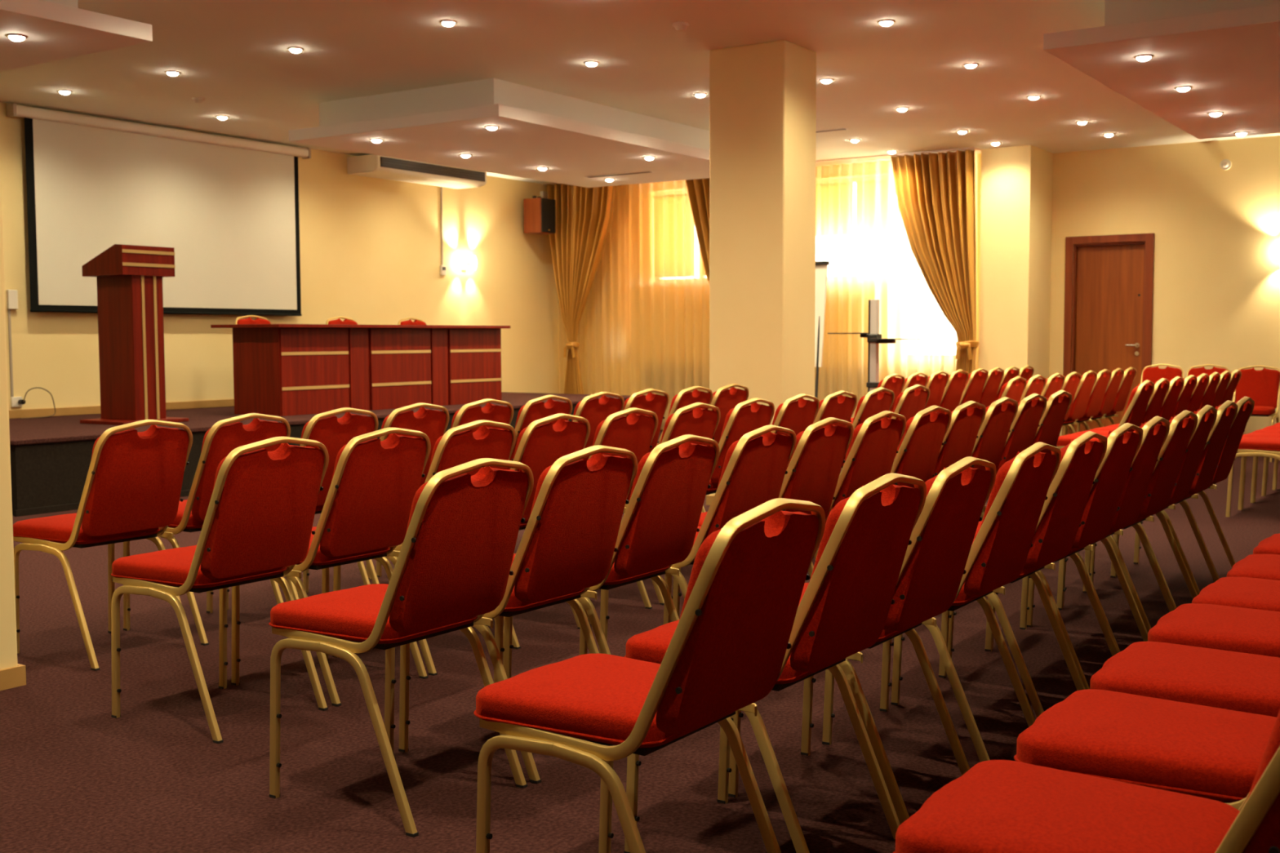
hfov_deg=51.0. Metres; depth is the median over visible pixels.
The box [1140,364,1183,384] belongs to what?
banquet chair
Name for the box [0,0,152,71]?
ceiling panel
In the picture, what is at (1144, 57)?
ceiling spotlight
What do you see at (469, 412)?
banquet chair
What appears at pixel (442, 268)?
controller
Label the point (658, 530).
banquet chair
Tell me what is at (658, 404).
banquet chair
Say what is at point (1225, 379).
banquet chair
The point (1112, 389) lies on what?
banquet chair
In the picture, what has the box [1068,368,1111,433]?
banquet chair
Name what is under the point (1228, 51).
ceiling panel
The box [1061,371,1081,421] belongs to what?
banquet chair
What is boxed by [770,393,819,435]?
banquet chair
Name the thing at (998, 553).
banquet chair
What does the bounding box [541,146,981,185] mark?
rail
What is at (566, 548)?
banquet chair
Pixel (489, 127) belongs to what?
ceiling spotlight
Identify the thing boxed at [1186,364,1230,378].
banquet chair
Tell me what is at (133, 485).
banquet chair
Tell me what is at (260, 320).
banquet chair
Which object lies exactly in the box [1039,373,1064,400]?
banquet chair
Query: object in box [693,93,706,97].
ceiling spotlight
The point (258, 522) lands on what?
banquet chair
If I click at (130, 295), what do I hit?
lectern
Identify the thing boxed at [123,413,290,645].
banquet chair
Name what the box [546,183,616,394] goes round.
drape
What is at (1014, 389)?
banquet chair
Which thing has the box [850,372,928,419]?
banquet chair
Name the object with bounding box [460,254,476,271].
wall lamp
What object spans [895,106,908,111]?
ceiling spotlight
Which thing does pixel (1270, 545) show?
banquet chair
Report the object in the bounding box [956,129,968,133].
ceiling spotlight
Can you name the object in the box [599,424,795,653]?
banquet chair
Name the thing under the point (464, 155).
ceiling spotlight
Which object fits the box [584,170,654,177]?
air slot
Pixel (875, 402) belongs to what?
banquet chair
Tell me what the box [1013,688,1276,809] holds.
banquet chair
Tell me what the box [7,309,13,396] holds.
cable trunking
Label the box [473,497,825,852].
banquet chair
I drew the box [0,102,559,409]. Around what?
wall
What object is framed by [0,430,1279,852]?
floor
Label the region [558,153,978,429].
sheer curtain
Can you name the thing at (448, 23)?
ceiling spotlight
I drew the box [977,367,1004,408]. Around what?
banquet chair
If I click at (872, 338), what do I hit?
shelf
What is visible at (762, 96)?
column
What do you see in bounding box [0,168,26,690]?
column
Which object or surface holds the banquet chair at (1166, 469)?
on the floor
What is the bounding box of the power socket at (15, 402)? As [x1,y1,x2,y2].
[10,396,25,407]
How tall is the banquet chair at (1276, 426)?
0.929 m
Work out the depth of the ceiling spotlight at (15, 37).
7.46 m
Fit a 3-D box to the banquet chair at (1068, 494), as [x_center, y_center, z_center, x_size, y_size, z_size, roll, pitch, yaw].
[1.200,0.468,4.497,0.632,0.929,0.469,2,5,34]
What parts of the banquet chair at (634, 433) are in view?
frame, backrest, leg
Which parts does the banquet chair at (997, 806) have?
seat, frame, backrest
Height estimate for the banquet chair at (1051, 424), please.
0.929 m
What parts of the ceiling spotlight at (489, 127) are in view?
bulb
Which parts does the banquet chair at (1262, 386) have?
frame, backrest, seat, leg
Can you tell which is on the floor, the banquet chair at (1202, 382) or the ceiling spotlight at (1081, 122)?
the banquet chair at (1202, 382)
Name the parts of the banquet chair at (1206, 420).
leg, leg, leg, leg, backrest, frame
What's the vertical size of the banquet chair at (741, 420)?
0.929 m
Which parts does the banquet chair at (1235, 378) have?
frame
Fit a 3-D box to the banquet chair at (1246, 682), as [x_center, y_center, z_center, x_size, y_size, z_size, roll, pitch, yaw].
[1.312,0.578,2.846,0.632,0.929,0.469,2,5,33]
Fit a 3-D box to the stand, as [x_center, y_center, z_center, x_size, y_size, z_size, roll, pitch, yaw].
[2.255,-0.426,12.861,0.820,1.580,0.519,2,5,34]
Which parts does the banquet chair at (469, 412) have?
leg, backrest, frame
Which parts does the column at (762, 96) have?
baseboard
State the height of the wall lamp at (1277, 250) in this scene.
0.195 m
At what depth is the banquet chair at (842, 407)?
7.57 m
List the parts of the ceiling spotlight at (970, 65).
bulb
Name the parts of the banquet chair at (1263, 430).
leg, leg, seat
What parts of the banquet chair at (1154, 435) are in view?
leg, leg, leg, backrest, frame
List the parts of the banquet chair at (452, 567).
leg, leg, seat, leg, frame, backrest, leg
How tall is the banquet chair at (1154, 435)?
0.929 m
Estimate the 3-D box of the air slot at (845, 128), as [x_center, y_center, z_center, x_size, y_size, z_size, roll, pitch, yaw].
[1.701,-2.958,13.478,0.840,0.008,0.090,2,5,34]
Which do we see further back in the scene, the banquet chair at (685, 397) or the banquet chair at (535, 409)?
the banquet chair at (685, 397)
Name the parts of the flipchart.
leg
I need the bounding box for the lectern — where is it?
[80,244,188,425]
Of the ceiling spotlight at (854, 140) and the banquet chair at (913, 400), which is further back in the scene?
the ceiling spotlight at (854, 140)
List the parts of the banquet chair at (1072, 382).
frame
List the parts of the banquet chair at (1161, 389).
seat, backrest, frame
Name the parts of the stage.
skirt trim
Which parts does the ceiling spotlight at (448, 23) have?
bulb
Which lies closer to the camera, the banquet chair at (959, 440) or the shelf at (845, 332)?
the banquet chair at (959, 440)
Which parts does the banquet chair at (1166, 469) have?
leg, leg, leg, seat, leg, backrest, frame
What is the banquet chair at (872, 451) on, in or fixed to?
on the floor
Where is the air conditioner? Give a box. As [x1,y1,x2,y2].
[346,154,486,188]
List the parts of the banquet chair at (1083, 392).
leg, seat, backrest, frame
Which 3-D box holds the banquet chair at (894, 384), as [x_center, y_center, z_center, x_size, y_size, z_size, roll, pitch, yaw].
[1.849,0.019,11.178,0.632,0.929,0.468,2,5,34]
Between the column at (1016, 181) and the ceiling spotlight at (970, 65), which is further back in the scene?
the column at (1016, 181)
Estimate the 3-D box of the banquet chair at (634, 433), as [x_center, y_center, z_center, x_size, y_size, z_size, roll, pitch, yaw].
[-0.272,0.371,6.012,0.632,0.929,0.469,2,5,33]
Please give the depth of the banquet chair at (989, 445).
6.72 m
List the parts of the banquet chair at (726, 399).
backrest, frame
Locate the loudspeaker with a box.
[523,195,555,234]
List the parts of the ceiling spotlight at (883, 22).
bulb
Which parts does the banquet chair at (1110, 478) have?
leg, leg, seat, leg, leg, backrest, frame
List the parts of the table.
panel, panel, modesty panel, panel, panel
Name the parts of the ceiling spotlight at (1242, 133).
bulb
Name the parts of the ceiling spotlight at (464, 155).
bulb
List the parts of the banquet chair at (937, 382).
frame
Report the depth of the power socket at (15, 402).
11.82 m
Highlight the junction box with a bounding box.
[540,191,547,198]
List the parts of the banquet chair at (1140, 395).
seat, backrest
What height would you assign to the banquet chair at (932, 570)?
0.929 m
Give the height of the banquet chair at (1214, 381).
0.929 m
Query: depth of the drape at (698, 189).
16.62 m
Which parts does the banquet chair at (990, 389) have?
frame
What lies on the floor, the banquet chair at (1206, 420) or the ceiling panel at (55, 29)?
the banquet chair at (1206, 420)
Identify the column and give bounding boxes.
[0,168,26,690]
[706,40,816,505]
[977,145,1053,379]
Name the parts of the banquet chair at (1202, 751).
frame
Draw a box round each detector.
[191,96,204,103]
[672,22,688,31]
[1219,159,1231,169]
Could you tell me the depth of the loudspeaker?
17.49 m
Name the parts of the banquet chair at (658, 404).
frame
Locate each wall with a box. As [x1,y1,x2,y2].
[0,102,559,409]
[1048,135,1279,435]
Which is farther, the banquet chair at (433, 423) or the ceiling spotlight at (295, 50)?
the ceiling spotlight at (295, 50)
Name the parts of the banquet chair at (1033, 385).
backrest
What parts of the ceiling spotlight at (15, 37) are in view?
bulb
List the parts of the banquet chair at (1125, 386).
leg, leg, frame, backrest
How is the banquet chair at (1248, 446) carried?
on the floor
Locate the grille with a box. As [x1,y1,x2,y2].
[541,197,555,233]
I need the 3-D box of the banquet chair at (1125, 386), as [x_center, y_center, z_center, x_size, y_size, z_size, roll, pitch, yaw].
[4.510,-0.123,13.168,0.632,0.929,0.468,2,5,33]
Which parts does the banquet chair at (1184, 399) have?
seat, backrest, frame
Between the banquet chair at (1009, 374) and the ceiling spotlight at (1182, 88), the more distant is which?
the banquet chair at (1009, 374)
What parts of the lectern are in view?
plate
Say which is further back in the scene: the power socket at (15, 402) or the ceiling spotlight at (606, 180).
the ceiling spotlight at (606, 180)
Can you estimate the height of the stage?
0.530 m
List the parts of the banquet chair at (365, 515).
leg, leg, leg, seat, frame, backrest, leg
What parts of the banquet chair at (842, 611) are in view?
leg, leg, seat, leg, frame, backrest, leg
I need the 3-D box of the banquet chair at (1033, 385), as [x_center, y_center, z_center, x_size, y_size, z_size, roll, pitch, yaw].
[2.890,0.044,10.745,0.632,0.929,0.468,2,5,33]
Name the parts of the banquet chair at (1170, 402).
seat, backrest, frame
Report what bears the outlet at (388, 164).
attached to the air conditioner
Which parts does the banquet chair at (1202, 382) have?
frame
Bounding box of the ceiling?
[0,0,1279,183]
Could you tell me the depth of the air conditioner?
15.35 m
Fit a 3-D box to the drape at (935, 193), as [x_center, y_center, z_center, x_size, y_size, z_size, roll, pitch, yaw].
[3.321,-1.432,15.070,1.040,3.246,0.264,3,5,39]
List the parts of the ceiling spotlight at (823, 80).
bulb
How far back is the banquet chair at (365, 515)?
4.61 m
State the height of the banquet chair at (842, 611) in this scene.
0.929 m
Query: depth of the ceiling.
10.05 m
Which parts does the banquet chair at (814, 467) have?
leg, seat, leg, backrest, frame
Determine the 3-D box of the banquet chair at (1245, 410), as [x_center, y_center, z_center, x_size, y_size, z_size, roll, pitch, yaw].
[2.782,0.303,6.890,0.632,0.929,0.469,2,5,34]
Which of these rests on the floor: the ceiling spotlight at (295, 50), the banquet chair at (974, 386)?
the banquet chair at (974, 386)
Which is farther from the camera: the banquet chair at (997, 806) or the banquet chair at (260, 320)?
the banquet chair at (260, 320)
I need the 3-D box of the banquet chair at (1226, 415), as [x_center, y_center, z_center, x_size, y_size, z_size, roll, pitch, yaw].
[2.519,0.331,6.485,0.632,0.929,0.469,2,5,34]
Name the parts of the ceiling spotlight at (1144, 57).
bulb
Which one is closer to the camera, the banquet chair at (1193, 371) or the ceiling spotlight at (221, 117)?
the ceiling spotlight at (221, 117)
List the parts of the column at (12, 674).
baseboard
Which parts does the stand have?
post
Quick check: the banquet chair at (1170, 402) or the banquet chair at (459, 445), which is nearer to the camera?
the banquet chair at (459, 445)
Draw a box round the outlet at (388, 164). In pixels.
[380,156,484,181]
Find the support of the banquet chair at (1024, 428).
on the floor
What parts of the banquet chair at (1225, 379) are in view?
frame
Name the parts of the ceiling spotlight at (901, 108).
bulb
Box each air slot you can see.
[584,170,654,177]
[816,127,848,132]
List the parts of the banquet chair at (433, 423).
leg, leg, leg, backrest, frame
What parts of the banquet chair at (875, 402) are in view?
frame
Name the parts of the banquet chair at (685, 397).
frame, backrest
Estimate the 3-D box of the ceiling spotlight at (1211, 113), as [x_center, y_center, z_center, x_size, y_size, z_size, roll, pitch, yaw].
[4.387,-2.385,10.216,0.120,0.046,0.120,2,5,34]
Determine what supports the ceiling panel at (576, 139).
attached to the ceiling
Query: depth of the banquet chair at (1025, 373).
13.84 m
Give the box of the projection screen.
[5,102,311,315]
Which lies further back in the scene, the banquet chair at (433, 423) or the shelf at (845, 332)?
the shelf at (845, 332)
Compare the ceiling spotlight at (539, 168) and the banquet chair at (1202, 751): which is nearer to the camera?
the banquet chair at (1202, 751)
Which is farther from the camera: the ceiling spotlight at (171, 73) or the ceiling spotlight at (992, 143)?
the ceiling spotlight at (992, 143)
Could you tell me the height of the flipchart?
1.968 m
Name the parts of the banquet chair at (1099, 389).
seat, leg, frame, backrest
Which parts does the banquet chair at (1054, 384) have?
backrest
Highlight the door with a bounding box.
[1062,233,1154,435]
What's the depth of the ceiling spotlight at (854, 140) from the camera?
13.99 m
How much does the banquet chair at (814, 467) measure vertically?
0.929 m
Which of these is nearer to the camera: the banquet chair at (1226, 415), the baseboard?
the banquet chair at (1226, 415)
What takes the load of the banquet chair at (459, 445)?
on the floor
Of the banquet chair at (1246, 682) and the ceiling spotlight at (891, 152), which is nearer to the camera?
the banquet chair at (1246, 682)
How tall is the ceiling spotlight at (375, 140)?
0.046 m
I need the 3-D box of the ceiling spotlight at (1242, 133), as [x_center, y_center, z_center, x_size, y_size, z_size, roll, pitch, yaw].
[5.038,-2.455,11.234,0.120,0.046,0.120,2,5,34]
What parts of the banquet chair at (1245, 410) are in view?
leg, leg, leg, backrest, frame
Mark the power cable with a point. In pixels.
(36, 387)
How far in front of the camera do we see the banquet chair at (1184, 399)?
10.36 m
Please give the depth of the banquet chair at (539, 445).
5.38 m
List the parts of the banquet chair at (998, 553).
leg, leg, leg, seat, leg, frame, backrest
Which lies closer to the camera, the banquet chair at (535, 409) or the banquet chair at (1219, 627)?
the banquet chair at (1219, 627)
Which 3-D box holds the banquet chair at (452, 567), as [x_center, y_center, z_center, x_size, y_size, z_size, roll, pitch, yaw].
[-0.636,0.533,3.609,0.632,0.929,0.469,2,5,34]
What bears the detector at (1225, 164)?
attached to the wall at (1216, 230)
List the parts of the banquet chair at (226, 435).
leg, leg, seat, leg, frame, backrest, leg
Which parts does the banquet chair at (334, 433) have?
leg, leg, seat, backrest, frame, leg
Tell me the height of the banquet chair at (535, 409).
0.929 m
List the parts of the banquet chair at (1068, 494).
leg, leg, seat, leg, leg, backrest, frame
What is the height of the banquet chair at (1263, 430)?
0.929 m
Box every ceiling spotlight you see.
[4,33,28,41]
[57,89,72,94]
[164,70,180,75]
[215,115,228,119]
[287,46,304,53]
[369,138,383,142]
[439,19,457,26]
[459,153,471,157]
[484,125,499,130]
[536,167,548,170]
[583,60,599,66]
[604,178,614,182]
[643,155,655,159]
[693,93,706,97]
[818,78,834,83]
[848,138,860,142]
[876,19,895,26]
[886,150,897,154]
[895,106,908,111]
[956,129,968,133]
[962,62,978,68]
[990,142,1001,145]
[1026,95,1040,100]
[1075,120,1088,124]
[1102,133,1115,137]
[1133,53,1154,61]
[1173,85,1192,91]
[1207,111,1224,116]
[1233,131,1248,136]
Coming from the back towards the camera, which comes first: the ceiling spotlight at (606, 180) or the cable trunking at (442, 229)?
the cable trunking at (442, 229)
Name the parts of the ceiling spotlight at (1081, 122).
bulb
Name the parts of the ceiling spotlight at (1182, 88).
bulb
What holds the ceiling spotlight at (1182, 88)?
attached to the ceiling panel at (1228, 51)
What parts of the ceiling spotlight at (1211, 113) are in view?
bulb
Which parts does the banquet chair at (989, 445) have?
leg, backrest, frame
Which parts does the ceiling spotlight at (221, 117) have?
bulb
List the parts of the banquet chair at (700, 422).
leg, frame, backrest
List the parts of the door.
handle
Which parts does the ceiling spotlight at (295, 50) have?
bulb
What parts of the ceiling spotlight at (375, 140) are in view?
bulb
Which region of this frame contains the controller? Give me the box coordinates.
[440,265,446,275]
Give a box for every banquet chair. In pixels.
[13,419,192,671]
[111,436,328,743]
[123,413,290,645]
[226,407,378,609]
[231,426,431,706]
[234,315,271,324]
[268,457,533,837]
[302,402,448,592]
[325,316,357,324]
[332,419,515,675]
[376,398,513,577]
[398,317,426,324]
[398,444,637,783]
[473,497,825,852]
[502,434,719,679]
[503,413,590,648]
[506,395,572,554]
[571,391,624,460]
[588,407,657,626]
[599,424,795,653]
[622,388,669,452]
[623,402,720,604]
[623,473,926,852]
[656,386,712,512]
[672,417,853,617]
[702,383,749,512]
[706,397,774,494]
[728,456,995,824]
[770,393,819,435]
[812,390,857,427]
[813,410,906,559]
[822,441,1061,762]
[841,373,905,469]
[841,386,894,468]
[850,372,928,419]
[890,384,929,457]
[890,405,951,488]
[890,431,1107,717]
[893,710,1279,852]
[924,370,949,412]
[932,400,986,477]
[937,369,968,413]
[947,422,1142,689]
[959,368,988,408]
[969,396,1017,519]
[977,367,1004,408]
[982,393,1047,512]
[992,416,1169,652]
[995,366,1019,400]
[998,376,1026,404]
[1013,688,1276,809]
[1017,365,1034,381]
[1020,374,1046,401]
[1026,409,1197,632]
[1032,390,1071,453]
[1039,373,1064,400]
[1056,379,1155,448]
[1059,370,1097,435]
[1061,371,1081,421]
[1062,368,1124,435]
[1062,404,1217,608]
[1066,367,1136,435]
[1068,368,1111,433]
[1071,377,1169,435]
[1089,400,1238,595]
[1089,641,1279,717]
[1090,376,1184,431]
[1106,374,1197,426]
[1115,396,1254,578]
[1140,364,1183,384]
[1147,603,1279,657]
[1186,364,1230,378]
[1186,373,1209,417]
[1191,577,1279,612]
[1199,372,1220,408]
[1208,370,1231,412]
[1221,368,1241,404]
[1226,436,1279,516]
[1226,554,1279,580]
[1233,364,1279,462]
[1242,432,1279,509]
[1252,428,1279,502]
[1253,533,1279,555]
[1263,424,1279,495]
[1273,422,1279,488]
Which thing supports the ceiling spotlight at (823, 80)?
attached to the ceiling
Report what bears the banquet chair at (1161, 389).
on the floor
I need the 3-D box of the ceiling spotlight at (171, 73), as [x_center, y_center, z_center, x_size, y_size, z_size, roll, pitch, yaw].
[-3.605,-2.728,10.342,0.120,0.046,0.120,2,5,34]
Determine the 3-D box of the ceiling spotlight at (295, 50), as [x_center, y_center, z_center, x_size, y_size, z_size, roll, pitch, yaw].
[-2.446,-2.677,9.522,0.120,0.046,0.120,2,5,34]
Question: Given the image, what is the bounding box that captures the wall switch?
[6,289,17,309]
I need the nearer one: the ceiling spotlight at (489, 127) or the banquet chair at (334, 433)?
the banquet chair at (334, 433)
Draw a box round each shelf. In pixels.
[827,332,868,333]
[870,337,921,339]
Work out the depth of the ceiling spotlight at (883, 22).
8.72 m
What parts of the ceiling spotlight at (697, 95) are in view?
bulb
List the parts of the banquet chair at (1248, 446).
leg, leg, frame, seat, leg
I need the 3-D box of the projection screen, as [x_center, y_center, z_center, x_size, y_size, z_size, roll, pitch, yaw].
[-4.522,-2.015,13.077,0.130,1.834,3.394,2,5,34]
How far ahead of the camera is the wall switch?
11.74 m
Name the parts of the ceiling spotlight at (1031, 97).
bulb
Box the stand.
[827,299,921,392]
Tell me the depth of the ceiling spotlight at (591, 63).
10.00 m
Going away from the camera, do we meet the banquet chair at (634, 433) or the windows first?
the banquet chair at (634, 433)
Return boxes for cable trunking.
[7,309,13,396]
[440,186,443,265]
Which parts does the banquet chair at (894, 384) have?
backrest, frame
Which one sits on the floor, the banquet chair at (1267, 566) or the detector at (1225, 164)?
the banquet chair at (1267, 566)
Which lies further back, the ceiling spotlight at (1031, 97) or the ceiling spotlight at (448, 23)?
the ceiling spotlight at (1031, 97)
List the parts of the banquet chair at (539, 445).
leg, seat, backrest, frame, leg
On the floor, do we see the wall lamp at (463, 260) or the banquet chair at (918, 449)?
the banquet chair at (918, 449)
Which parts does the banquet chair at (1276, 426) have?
leg, seat, leg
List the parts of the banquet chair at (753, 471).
leg, leg, leg, seat, frame, backrest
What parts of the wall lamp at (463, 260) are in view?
lamp shade, lamp shade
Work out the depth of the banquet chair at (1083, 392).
11.80 m
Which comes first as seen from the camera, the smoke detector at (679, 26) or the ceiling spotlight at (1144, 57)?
the ceiling spotlight at (1144, 57)
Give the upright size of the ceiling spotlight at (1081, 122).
0.046 m
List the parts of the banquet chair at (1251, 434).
leg, leg, seat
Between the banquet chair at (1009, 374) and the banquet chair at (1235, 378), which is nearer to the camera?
the banquet chair at (1235, 378)
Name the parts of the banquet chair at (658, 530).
leg, leg, seat, leg, frame, leg, backrest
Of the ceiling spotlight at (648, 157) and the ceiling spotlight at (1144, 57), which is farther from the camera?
the ceiling spotlight at (648, 157)
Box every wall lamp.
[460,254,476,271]
[1275,242,1279,259]
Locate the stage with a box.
[8,391,631,516]
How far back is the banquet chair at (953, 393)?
12.21 m
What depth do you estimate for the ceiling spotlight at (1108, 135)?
13.66 m
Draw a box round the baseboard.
[8,399,234,418]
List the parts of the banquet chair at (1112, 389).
leg, leg, frame, backrest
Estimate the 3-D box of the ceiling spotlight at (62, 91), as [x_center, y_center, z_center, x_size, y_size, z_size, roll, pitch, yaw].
[-4.770,-2.776,11.117,0.120,0.046,0.120,2,5,34]
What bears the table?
on the stage
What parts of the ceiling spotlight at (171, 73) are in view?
bulb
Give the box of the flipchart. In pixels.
[814,261,829,398]
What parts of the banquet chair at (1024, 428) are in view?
backrest, frame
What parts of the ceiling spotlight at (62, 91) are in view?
bulb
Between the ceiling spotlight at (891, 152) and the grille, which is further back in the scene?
the grille
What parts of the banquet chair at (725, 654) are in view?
leg, leg, seat, leg, backrest, leg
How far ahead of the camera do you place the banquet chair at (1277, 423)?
10.70 m
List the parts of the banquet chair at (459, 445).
leg, leg, frame, backrest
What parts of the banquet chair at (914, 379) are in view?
backrest, frame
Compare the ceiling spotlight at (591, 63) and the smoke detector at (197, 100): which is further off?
the smoke detector at (197, 100)
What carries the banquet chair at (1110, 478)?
on the floor
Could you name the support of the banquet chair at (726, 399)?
on the floor
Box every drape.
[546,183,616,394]
[685,177,709,283]
[890,149,979,374]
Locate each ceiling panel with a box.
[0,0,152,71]
[288,78,709,187]
[1043,0,1279,139]
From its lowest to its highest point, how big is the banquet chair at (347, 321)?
0.929 m
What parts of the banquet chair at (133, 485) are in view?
leg, leg, seat, frame, leg, backrest, leg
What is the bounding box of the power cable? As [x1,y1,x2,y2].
[20,386,55,418]
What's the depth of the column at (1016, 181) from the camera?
14.71 m
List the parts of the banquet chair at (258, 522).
leg, leg, seat, frame, leg, backrest, leg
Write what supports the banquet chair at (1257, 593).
on the floor
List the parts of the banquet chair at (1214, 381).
frame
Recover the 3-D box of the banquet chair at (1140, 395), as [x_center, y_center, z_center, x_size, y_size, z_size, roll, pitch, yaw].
[3.239,0.133,9.396,0.632,0.929,0.468,2,5,33]
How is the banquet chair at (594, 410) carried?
on the floor
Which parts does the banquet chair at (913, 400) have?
backrest, frame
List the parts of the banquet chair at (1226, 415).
leg, leg, leg, leg, backrest, frame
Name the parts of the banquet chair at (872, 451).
leg, frame, backrest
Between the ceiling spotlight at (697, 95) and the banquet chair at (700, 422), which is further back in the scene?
the ceiling spotlight at (697, 95)
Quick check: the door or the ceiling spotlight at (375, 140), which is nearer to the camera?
the ceiling spotlight at (375, 140)
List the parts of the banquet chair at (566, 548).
leg, leg, leg, seat, frame, backrest, leg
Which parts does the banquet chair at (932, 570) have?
leg, leg, seat, leg, leg, backrest, frame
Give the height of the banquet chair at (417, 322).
0.929 m
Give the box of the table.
[210,324,510,416]
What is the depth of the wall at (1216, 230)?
14.34 m
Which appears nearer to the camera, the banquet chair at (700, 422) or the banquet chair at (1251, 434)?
the banquet chair at (700, 422)
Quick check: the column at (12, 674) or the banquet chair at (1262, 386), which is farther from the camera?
the banquet chair at (1262, 386)
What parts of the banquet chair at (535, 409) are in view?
backrest, frame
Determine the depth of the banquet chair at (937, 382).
11.84 m
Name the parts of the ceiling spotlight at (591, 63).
bulb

